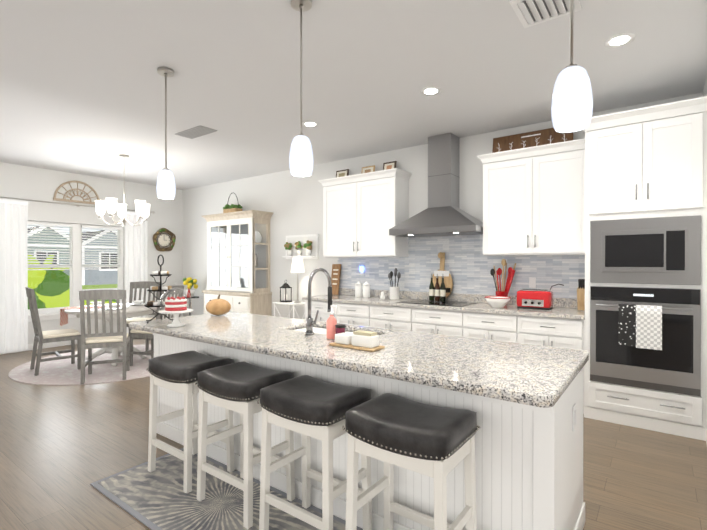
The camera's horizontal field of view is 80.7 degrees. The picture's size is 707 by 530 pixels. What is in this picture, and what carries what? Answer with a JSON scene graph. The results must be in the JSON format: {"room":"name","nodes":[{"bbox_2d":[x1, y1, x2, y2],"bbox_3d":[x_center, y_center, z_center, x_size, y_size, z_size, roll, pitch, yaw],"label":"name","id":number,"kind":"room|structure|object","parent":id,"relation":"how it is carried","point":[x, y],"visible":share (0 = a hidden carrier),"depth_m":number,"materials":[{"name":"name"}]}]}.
{"room":"kitchen","nodes":[
{"label":"kitchen","id":0,"kind":"room"},
{"bbox_2d":[0,162,182,343],"bbox_3d":[-6.373,-0.099,5.224,0.200,2.940,9.020,0,0,37],"label":"wall","id":1,"kind":"structure","parent":0,"point":[26,182],"depth_m":7.40,"materials":[{"name":"white paint"}]},
{"bbox_2d":[0,338,86,353],"bbox_3d":[-6.258,1.321,5.207,0.015,0.100,8.920,0,0,37],"label":"baseboard","id":2,"kind":"structure","parent":1,"relation":"attached to","point":[52,344],"depth_m":6.88,"materials":[{"name":"white wood"}]},
{"bbox_2d":[28,221,122,321],"bbox_3d":[-4.813,0.093,7.243,0.165,1.620,1.600,0,0,37],"label":"window","id":3,"kind":"structure","parent":1,"relation":"in","point":[75,273],"depth_m":7.23,"materials":[{"name":"white"}]},
{"bbox_2d":[28,222,120,269],"bbox_3d":[-4.801,-0.308,7.232,0.050,0.779,1.440,0,0,37],"label":"window blinds","id":4,"kind":"object","parent":3,"relation":"attached to","point":[71,226],"visible":0.88,"depth_m":7.12,"materials":[{"name":"white plastic"}]},
{"bbox_2d":[53,181,99,204],"bbox_3d":[-4.764,-1.265,7.188,0.036,0.376,0.716,0,0,37],"label":"arch","id":5,"kind":"object","parent":1,"relation":"attached to","point":[67,196],"visible":0.98,"depth_m":7.16,"materials":[{"name":"brown wood"}]},
{"bbox_2d":[0,197,154,213],"bbox_3d":[-4.748,-1.027,7.140,0.122,0.050,2.688,0,0,37],"label":"curtain rod","id":6,"kind":"object","parent":1,"relation":"attached to","point":[78,205],"visible":0.77,"depth_m":6.87,"materials":[{"name":"silver metal"}]},
{"bbox_2d":[0,199,27,352],"bbox_3d":[-5.260,0.171,6.392,0.065,2.330,0.420,0,0,37],"label":"curtain","id":7,"kind":"object","parent":6,"relation":"hanging from","point":[13,274],"visible":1,"depth_m":6.40,"materials":[{"name":"white fabric"}]},
{"bbox_2d":[125,211,147,333],"bbox_3d":[-4.129,0.165,7.918,0.065,2.330,0.420,0,0,37],"label":"curtain","id":8,"kind":"object","parent":6,"relation":"hanging from","point":[136,270],"visible":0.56,"depth_m":7.92,"materials":[{"name":"white fabric"}]},
{"bbox_2d":[153,228,175,251],"bbox_3d":[-3.825,-0.513,8.422,0.076,0.482,0.491,0,0,37],"label":"clock","id":9,"kind":"object","parent":1,"relation":"attached to","point":[163,240],"visible":1,"depth_m":8.43,"materials":[{"name":"brown"}]},
{"bbox_2d":[0,339,706,529],"bbox_3d":[-1.339,1.415,1.611,12.600,0.060,9.200,0,0,37],"label":"floor","id":10,"kind":"structure","parent":0,"point":[62,447],"depth_m":2.92,"materials":[{"name":"brown wood"}]},
{"bbox_2d":[9,344,150,384],"bbox_3d":[-3.373,1.363,5.919,2.360,0.009,2.360,0,0,37],"label":"dining rug","id":11,"kind":"object","parent":10,"relation":"on","point":[61,372],"visible":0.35,"depth_m":5.32,"materials":[{"name":"beige carpet"}]},
{"bbox_2d":[25,287,80,375],"bbox_3d":[-3.908,0.820,5.410,0.554,1.077,0.470,0,0,-43],"label":"dining chair","id":12,"kind":"object","parent":11,"relation":"on","point":[41,337],"visible":0.96,"depth_m":5.32,"materials":[{"name":"grey wood"}]},
{"bbox_2d":[79,290,129,383],"bbox_3d":[-2.993,0.822,5.039,0.470,1.077,0.554,0,0,-23],"label":"dining chair","id":13,"kind":"object","parent":11,"relation":"on","point":[118,338],"visible":1,"depth_m":4.87,"materials":[{"name":"grey wood"}]},
{"bbox_2d":[64,303,156,365],"bbox_3d":[-3.373,0.978,5.918,1.220,0.760,1.220,0,0,37],"label":"dining table","id":14,"kind":"object","parent":11,"relation":"on","point":[136,310],"visible":0.6,"depth_m":5.73,"materials":[{"name":"grey wood"}]},
{"bbox_2d":[60,300,146,325],"bbox_3d":[-3.440,0.678,5.876,0.929,0.286,1.074,0,0,37],"label":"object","id":15,"kind":"object","parent":14,"relation":"on","point":[63,318],"visible":0.67,"depth_m":5.79,"materials":[{"name":"white ceramic"}]},
{"bbox_2d":[126,281,159,350],"bbox_3d":[-3.467,0.815,6.749,0.470,1.077,0.554,0,0,-6],"label":"dining chair","id":16,"kind":"object","parent":11,"relation":"on","point":[145,285],"visible":0.4,"depth_m":6.94,"materials":[{"name":"grey wood"}]},
{"bbox_2d":[128,285,183,365],"bbox_3d":[-2.699,0.819,5.742,0.554,1.077,0.470,0,0,15],"label":"dining chair","id":17,"kind":"object","parent":11,"relation":"on","point":[138,333],"visible":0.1,"depth_m":5.58,"materials":[{"name":"grey wood"}]},
{"bbox_2d":[183,277,198,315],"bbox_3d":[-3.184,0.797,8.104,0.340,1.124,0.340,0,0,37],"label":"plant stand","id":18,"kind":"object","parent":10,"relation":"on","point":[189,282],"visible":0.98,"depth_m":8.05,"materials":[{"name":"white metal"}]},
{"bbox_2d":[90,448,362,529],"bbox_3d":[-0.474,1.377,2.149,2.450,0.010,0.655,0,0,37],"label":"area rug","id":19,"kind":"object","parent":10,"relation":"on","point":[158,498],"visible":0.6,"depth_m":2.42,"materials":[{"name":"grey fabric"}]},
{"bbox_2d":[146,351,234,492],"bbox_3d":[-1.079,0.992,2.767,0.482,0.754,0.373,0,0,37],"label":"stool","id":20,"kind":"object","parent":19,"relation":"on","point":[176,372],"visible":0.83,"depth_m":2.69,"materials":[{"name":"white wood"}]},
{"bbox_2d":[195,361,294,528],"bbox_3d":[-0.629,0.993,2.433,0.482,0.754,0.373,0,0,37],"label":"stool","id":21,"kind":"object","parent":19,"relation":"on","point":[236,386],"visible":0.83,"depth_m":2.35,"materials":[{"name":"white wood"}]},
{"bbox_2d":[257,375,371,529],"bbox_3d":[-0.191,0.994,2.109,0.482,0.754,0.373,0,0,37],"label":"stool","id":22,"kind":"object","parent":19,"relation":"on","point":[307,407],"visible":0.85,"depth_m":2.03,"materials":[{"name":"white wood"}]},
{"bbox_2d":[342,393,480,529],"bbox_3d":[0.247,0.996,1.784,0.482,0.754,0.373,0,0,37],"label":"stool","id":23,"kind":"object","parent":19,"relation":"on","point":[436,443],"visible":0.98,"depth_m":1.72,"materials":[{"name":"black leather"}]},
{"bbox_2d":[202,210,272,315],"bbox_3d":[-2.081,0.232,7.348,1.410,2.260,0.492,0,0,37],"label":"hutch","id":24,"kind":"object","parent":10,"relation":"on","point":[245,286],"visible":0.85,"depth_m":7.20,"materials":[{"name":"white wood"}]},
{"bbox_2d":[223,193,242,212],"bbox_3d":[-2.164,-1.097,7.448,0.382,0.396,0.196,0,0,37],"label":"basket","id":25,"kind":"object","parent":24,"relation":"on","point":[227,208],"visible":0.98,"depth_m":7.37,"materials":[{"name":"beige wicker"}]},
{"bbox_2d":[273,301,304,318],"bbox_3d":[-0.979,0.976,6.545,0.460,0.780,0.360,0,0,37],"label":"side table","id":26,"kind":"object","parent":10,"relation":"on","point":[288,304],"visible":0.27,"depth_m":6.45,"materials":[{"name":"white wood"}]},
{"bbox_2d":[280,280,291,301],"bbox_3d":[-1.071,0.408,6.586,0.136,0.353,0.136,0,0,37],"label":"lantern","id":27,"kind":"object","parent":26,"relation":"on","point":[285,285],"visible":1,"depth_m":6.57,"materials":[{"name":"black metal"}]},
{"bbox_2d":[291,258,303,302],"bbox_3d":[-0.871,0.235,6.487,0.210,0.700,0.210,0,0,37],"label":"table lamp","id":28,"kind":"object","parent":26,"relation":"on","point":[297,267],"visible":1,"depth_m":6.42,"materials":[{"name":"white fabric"}]},
{"bbox_2d":[305,300,341,323],"bbox_3d":[-0.247,0.928,5.900,0.644,0.880,0.637,0,0,37],"label":"base cabinet","id":29,"kind":"object","parent":10,"relation":"on","point":[321,305],"depth_m":5.63,"materials":[{"name":"white wood"}]},
{"bbox_2d":[342,304,373,326],"bbox_3d":[0.173,0.929,5.589,0.658,0.880,0.637,0,0,37],"label":"base cabinet","id":30,"kind":"object","parent":10,"relation":"on","point":[352,314],"depth_m":5.27,"materials":[{"name":"white wood"}]},
{"bbox_2d":[151,332,584,529],"bbox_3d":[-0.211,0.940,2.845,3.067,0.880,0.770,0,0,37],"label":"kitchen island","id":31,"kind":"object","parent":10,"relation":"on","point":[529,461],"depth_m":1.95,"materials":[{"name":"wood"}]},
{"bbox_2d":[129,312,588,411],"bbox_3d":[-0.262,0.480,2.775,3.100,0.040,0.980,0,0,37],"label":"island countertop","id":32,"kind":"structure","parent":31,"relation":"on","point":[537,376],"depth_m":2.18,"materials":[{"name":"grey stone"}]},
{"bbox_2d":[144,254,173,322],"bbox_3d":[-1.547,0.186,3.341,0.242,0.542,0.242,0,0,37],"label":"tiered stand","id":33,"kind":"object","parent":32,"relation":"on","point":[160,273],"visible":0.75,"depth_m":3.30,"materials":[{"name":"black metal"}]},
{"bbox_2d":[158,284,192,326],"bbox_3d":[-1.333,0.297,3.126,0.244,0.322,0.244,0,0,37],"label":"cake stand","id":34,"kind":"object","parent":32,"relation":"on","point":[174,307],"visible":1,"depth_m":3.08,"materials":[{"name":"white ceramic"}]},
{"bbox_2d":[206,294,230,314],"bbox_3d":[-1.225,0.361,3.775,0.221,0.189,0.221,0,0,37],"label":"pumpkin","id":35,"kind":"object","parent":32,"relation":"on","point":[218,306],"visible":1,"depth_m":3.70,"materials":[{"name":"orange food"}]},
{"bbox_2d":[326,305,336,338],"bbox_3d":[-0.134,0.356,2.605,0.073,0.207,0.066,0,0,37],"label":"soap bottle","id":36,"kind":"object","parent":32,"relation":"on","point":[331,322],"visible":1,"depth_m":2.58,"materials":[{"name":"pink plastic"}]},
{"bbox_2d":[335,324,344,333],"bbox_3d":[-0.080,0.413,2.541,0.062,0.095,0.062,0,0,37],"label":"candle jar","id":37,"kind":"object","parent":32,"relation":"on","point":[339,328],"visible":0.69,"depth_m":2.52,"materials":[{"name":"red"}]},
{"bbox_2d":[330,330,384,351],"bbox_3d":[0.018,0.416,2.346,0.300,0.090,0.125,0,0,37],"label":"tray","id":38,"kind":"object","parent":32,"relation":"on","point":[363,340],"visible":1,"depth_m":2.29,"materials":[{"name":"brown ceramic"}]},
{"bbox_2d":[374,304,417,331],"bbox_3d":[0.623,0.931,5.255,0.718,0.880,0.637,0,0,37],"label":"base cabinet","id":39,"kind":"object","parent":10,"relation":"on","point":[406,319],"depth_m":4.95,"materials":[{"name":"white wood"}]},
{"bbox_2d":[418,308,469,337],"bbox_3d":[1.109,0.932,4.895,0.748,0.880,0.637,0,0,37],"label":"base cabinet","id":40,"kind":"object","parent":10,"relation":"on","point":[430,320],"depth_m":4.59,"materials":[{"name":"white wood"}]},
{"bbox_2d":[302,296,581,319],"bbox_3d":[0.876,0.471,5.057,3.490,0.040,0.652,0,0,37],"label":"countertop","id":41,"kind":"structure","parent":40,"relation":"on","point":[509,309],"depth_m":4.50,"materials":[{"name":"grey stone"}]},
{"bbox_2d":[331,264,340,294],"bbox_3d":[-0.271,0.215,6.230,0.160,0.457,0.081,0,0,37],"label":"sign","id":42,"kind":"object","parent":41,"relation":"on","point":[335,275],"visible":0.96,"depth_m":6.21,"materials":[{"name":"brown wood"}]},
{"bbox_2d":[355,281,361,296],"bbox_3d":[0.073,0.338,5.862,0.108,0.217,0.108,0,0,37],"label":"canister","id":43,"kind":"object","parent":41,"relation":"on","point":[358,288],"visible":1,"depth_m":5.82,"materials":[{"name":"white ceramic"}]},
{"bbox_2d":[362,282,369,297],"bbox_3d":[0.178,0.339,5.760,0.108,0.217,0.108,0,0,37],"label":"canister","id":44,"kind":"object","parent":41,"relation":"on","point":[366,289],"visible":1,"depth_m":5.72,"materials":[{"name":"white ceramic"}]},
{"bbox_2d":[380,291,384,299],"bbox_3d":[0.379,0.396,5.436,0.066,0.105,0.066,0,0,37],"label":"figurine","id":45,"kind":"object","parent":41,"relation":"on","point":[382,296],"visible":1,"depth_m":5.42,"materials":[{"name":"white ceramic"}]},
{"bbox_2d":[388,268,400,299],"bbox_3d":[0.538,0.243,5.443,0.185,0.410,0.135,0,0,37],"label":"utensil crock","id":46,"kind":"object","parent":41,"relation":"on","point":[393,292],"visible":1,"depth_m":5.40,"materials":[{"name":"white ceramic"}]},
{"bbox_2d":[394,300,477,307],"bbox_3d":[0.995,0.448,4.974,0.820,0.008,0.500,0,0,37],"label":"cooktop","id":47,"kind":"object","parent":41,"relation":"in","point":[457,303],"depth_m":4.95,"materials":[{"name":"black glass"}]},
{"bbox_2d":[429,274,445,300],"bbox_3d":[1.032,0.274,5.133,0.215,0.335,0.065,0,0,37],"label":"bottles","id":48,"kind":"object","parent":41,"relation":"on","point":[440,293],"visible":1,"depth_m":5.11,"materials":[{"name":"green"}]},
{"bbox_2d":[430,252,452,297],"bbox_3d":[1.104,0.136,5.212,0.300,0.592,0.081,0,0,37],"label":"cutting board","id":49,"kind":"object","parent":41,"relation":"on","point":[448,280],"visible":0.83,"depth_m":5.19,"materials":[{"name":"brown wood"}]},
{"bbox_2d":[484,296,510,307],"bbox_3d":[1.541,0.397,4.451,0.273,0.111,0.273,0,0,37],"label":"bowl","id":50,"kind":"object","parent":41,"relation":"on","point":[497,301],"visible":1,"depth_m":4.38,"materials":[{"name":"white ceramic"}]},
{"bbox_2d":[490,259,515,304],"bbox_3d":[1.689,0.191,4.702,0.281,0.522,0.131,0,0,37],"label":"utensil crock","id":51,"kind":"object","parent":41,"relation":"on","point":[511,272],"visible":0.77,"depth_m":4.67,"materials":[{"name":"red ceramic"}]},
{"bbox_2d":[516,284,563,309],"bbox_3d":[1.959,0.326,4.399,0.413,0.254,0.390,0,0,37],"label":"toaster","id":52,"kind":"object","parent":41,"relation":"on","point":[539,299],"visible":1,"depth_m":4.27,"materials":[{"name":"red metal"}]},
{"bbox_2d":[577,279,584,310],"bbox_3d":[2.298,0.295,4.153,0.100,0.312,0.190,0,0,37],"label":"knife block","id":53,"kind":"object","parent":41,"relation":"on","point":[581,295],"visible":0.69,"depth_m":4.11,"materials":[{"name":"beige wood"}]},
{"bbox_2d":[470,312,525,343],"bbox_3d":[1.583,0.934,4.544,0.688,0.880,0.637,0,0,37],"label":"base cabinet","id":54,"kind":"object","parent":10,"relation":"on","point":[483,325],"depth_m":4.24,"materials":[{"name":"white wood"}]},
{"bbox_2d":[526,316,581,349],"bbox_3d":[2.020,0.935,4.220,0.654,0.880,0.637,0,0,37],"label":"base cabinet","id":55,"kind":"object","parent":10,"relation":"on","point":[540,330],"depth_m":3.92,"materials":[{"name":"white wood"}]},
{"bbox_2d":[582,96,706,440],"bbox_3d":[2.613,0.037,3.753,0.852,2.680,0.675,0,0,37],"label":"tall cabinet","id":56,"kind":"object","parent":10,"relation":"on","point":[611,209],"depth_m":3.47,"materials":[{"name":"white wood"}]},
{"bbox_2d":[618,304,661,349],"bbox_3d":[2.379,0.510,3.460,0.298,0.356,0.038,0,0,37],"label":"hanging towel","id":57,"kind":"object","parent":56,"relation":"hanging from","point":[642,324],"visible":0.98,"depth_m":3.44,"materials":[{"name":"white fabric"}]},
{"bbox_2d":[0,0,706,189],"bbox_3d":[-1.339,-1.585,1.599,12.600,0.060,9.200,0,0,37],"label":"ceiling","id":58,"kind":"structure","parent":0,"point":[82,87],"depth_m":3.40,"materials":[{"name":"white paint"}]},
{"bbox_2d":[95,154,149,225],"bbox_3d":[-3.272,-1.064,5.993,0.709,1.014,0.683,0,0,37],"label":"chandelier","id":59,"kind":"object","parent":58,"relation":"hanging from","point":[142,209],"visible":1,"depth_m":5.87,"materials":[{"name":"silver metal"}]},
{"bbox_2d":[156,67,175,199],"bbox_3d":[-1.505,-1.047,3.342,0.144,1.027,0.144,0,0,37],"label":"pendant light","id":60,"kind":"object","parent":58,"relation":"hanging from","point":[165,187],"visible":1,"depth_m":3.31,"materials":[{"name":"white glass"}]},
{"bbox_2d":[175,125,216,138],"bbox_3d":[-1.860,-1.561,4.910,0.520,0.012,0.220,0,0,37],"label":"ceiling vent","id":61,"kind":"object","parent":58,"relation":"in","point":[196,132],"visible":0.98,"depth_m":4.89,"materials":[{"name":"grey metal"}]},
{"bbox_2d":[289,0,313,176],"bbox_3d":[-0.308,-1.044,2.455,0.144,1.027,0.144,0,0,37],"label":"pendant light","id":62,"kind":"object","parent":58,"relation":"hanging from","point":[301,160],"visible":1,"depth_m":2.42,"materials":[{"name":"white glass"}]},
{"bbox_2d":[302,121,317,126],"bbox_3d":[-0.480,-1.563,4.622,0.184,0.006,0.184,0,0,37],"label":"recessed light","id":63,"kind":"object","parent":58,"relation":"in","point":[310,124],"visible":0.98,"depth_m":4.62,"materials":[{"name":"white"}]},
{"bbox_2d":[421,87,440,95],"bbox_3d":[0.695,-1.560,3.738,0.184,0.006,0.184,0,0,37],"label":"recessed light","id":64,"kind":"object","parent":58,"relation":"in","point":[428,91],"visible":1,"depth_m":3.74,"materials":[{"name":"white"}]},
{"bbox_2d":[510,0,580,27],"bbox_3d":[1.152,-1.546,2.491,0.330,0.026,0.330,0,0,37],"label":"ceiling vent","id":65,"kind":"object","parent":58,"relation":"in","point":[529,13],"visible":0.98,"depth_m":2.52,"materials":[{"name":"white metal"}]},
{"bbox_2d":[551,0,592,132],"bbox_3d":[0.841,-1.040,1.603,0.144,1.027,0.144,0,0,37],"label":"pendant light","id":66,"kind":"object","parent":58,"relation":"hanging from","point":[572,105],"visible":1,"depth_m":1.56,"materials":[{"name":"white glass"}]},
{"bbox_2d":[604,33,634,46],"bbox_3d":[1.844,-1.556,2.887,0.184,0.006,0.184,0,0,37],"label":"recessed light","id":67,"kind":"object","parent":58,"relation":"in","point":[622,39],"visible":1,"depth_m":2.88,"materials":[{"name":"white"}]},
{"bbox_2d":[182,92,702,319],"bbox_3d":[1.347,-0.099,5.228,12.600,2.940,0.180,0,0,37],"label":"wall","id":68,"kind":"structure","parent":0,"point":[294,204],"depth_m":6.77,"materials":[{"name":"white paint"}]},
{"bbox_2d":[282,234,318,258],"bbox_3d":[-0.864,-0.290,6.662,0.700,0.390,0.144,0,0,37],"label":"wall shelf","id":69,"kind":"object","parent":68,"relation":"attached to","point":[302,246],"visible":0.98,"depth_m":6.63,"materials":[{"name":"white wood"}]},
{"bbox_2d":[360,266,363,274],"bbox_3d":[0.118,0.083,5.990,0.060,0.130,0.036,0,0,37],"label":"electrical outlet","id":70,"kind":"object","parent":68,"relation":"attached to","point":[361,270],"visible":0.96,"depth_m":5.98,"materials":[{"name":"white plastic"}]},
{"bbox_2d":[322,170,409,259],"bbox_3d":[0.147,-0.664,5.782,1.210,1.105,0.347,0,0,37],"label":"upper cabinet","id":71,"kind":"object","parent":68,"relation":"attached to","point":[354,207],"depth_m":5.63,"materials":[{"name":"white wood"}]},
{"bbox_2d":[336,169,348,176],"bbox_3d":[-0.167,-1.306,6.086,0.230,0.169,0.044,0,0,37],"label":"picture","id":72,"kind":"object","parent":71,"relation":"on","point":[341,173],"visible":0.58,"depth_m":6.08,"materials":[{"name":"brown wood"}]},
{"bbox_2d":[361,165,374,173],"bbox_3d":[0.202,-1.300,5.812,0.220,0.160,0.042,0,0,37],"label":"picture","id":73,"kind":"object","parent":71,"relation":"on","point":[367,169],"visible":0.6,"depth_m":5.80,"materials":[{"name":"beige paper"}]},
{"bbox_2d":[383,161,396,169],"bbox_3d":[0.484,-1.304,5.604,0.200,0.169,0.044,0,0,37],"label":"picture","id":74,"kind":"object","parent":71,"relation":"on","point":[389,165],"visible":0.58,"depth_m":5.60,"materials":[{"name":"brown wood"}]},
{"bbox_2d":[386,133,481,231],"bbox_3d":[1.033,-1.002,5.019,1.100,1.128,0.516,0,0,37],"label":"range hood","id":75,"kind":"object","parent":68,"relation":"attached to","point":[443,213],"depth_m":5.02,"materials":[{"name":"grey metal"}]},
{"bbox_2d":[332,288,576,307],"bbox_3d":[1.064,0.400,5.311,3.490,0.100,0.020,0,0,37],"label":"backsplash","id":76,"kind":"structure","parent":68,"relation":"attached to","point":[558,301],"depth_m":5.17,"materials":[{"name":"grey stone"}]},
{"bbox_2d":[482,140,581,255],"bbox_3d":[1.951,-0.659,4.445,1.040,1.105,0.347,0,0,37],"label":"upper cabinet","id":77,"kind":"object","parent":68,"relation":"attached to","point":[532,197],"depth_m":4.30,"materials":[{"name":"white wood"}]},
{"bbox_2d":[492,128,572,152],"bbox_3d":[1.939,-1.338,4.553,0.830,0.245,0.049,0,0,37],"label":"sign","id":78,"kind":"object","parent":77,"relation":"on","point":[531,139],"visible":0.75,"depth_m":4.55,"materials":[{"name":"brown wood"}]},
{"bbox_2d":[703,78,706,96],"bbox_3d":[2.334,-0.088,2.504,0.180,2.940,3.020,0,0,37],"label":"wall","id":79,"kind":"structure","parent":0,"point":[705,91],"depth_m":3.55,"materials":[{"name":"white paint"}]},
{"label":"outside","id":80,"kind":"structure","parent":0,"visible":0},
{"bbox_2d":[28,225,116,303],"bbox_3d":[-29.503,-0.771,34.304,71.400,4.850,100.000,0,0,37],"label":"houses","id":81,"kind":"structure","parent":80,"point":[109,276],"depth_m":32.26},
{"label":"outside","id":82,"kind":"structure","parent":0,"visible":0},
{"bbox_2d":[28,255,115,308],"bbox_3d":[-6.491,0.632,9.611,2.255,1.886,3.546,0,0,37],"label":"trees","id":83,"kind":"object","parent":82,"point":[55,287],"depth_m":8.48,"materials":[{"name":"green plant"}]}
]}

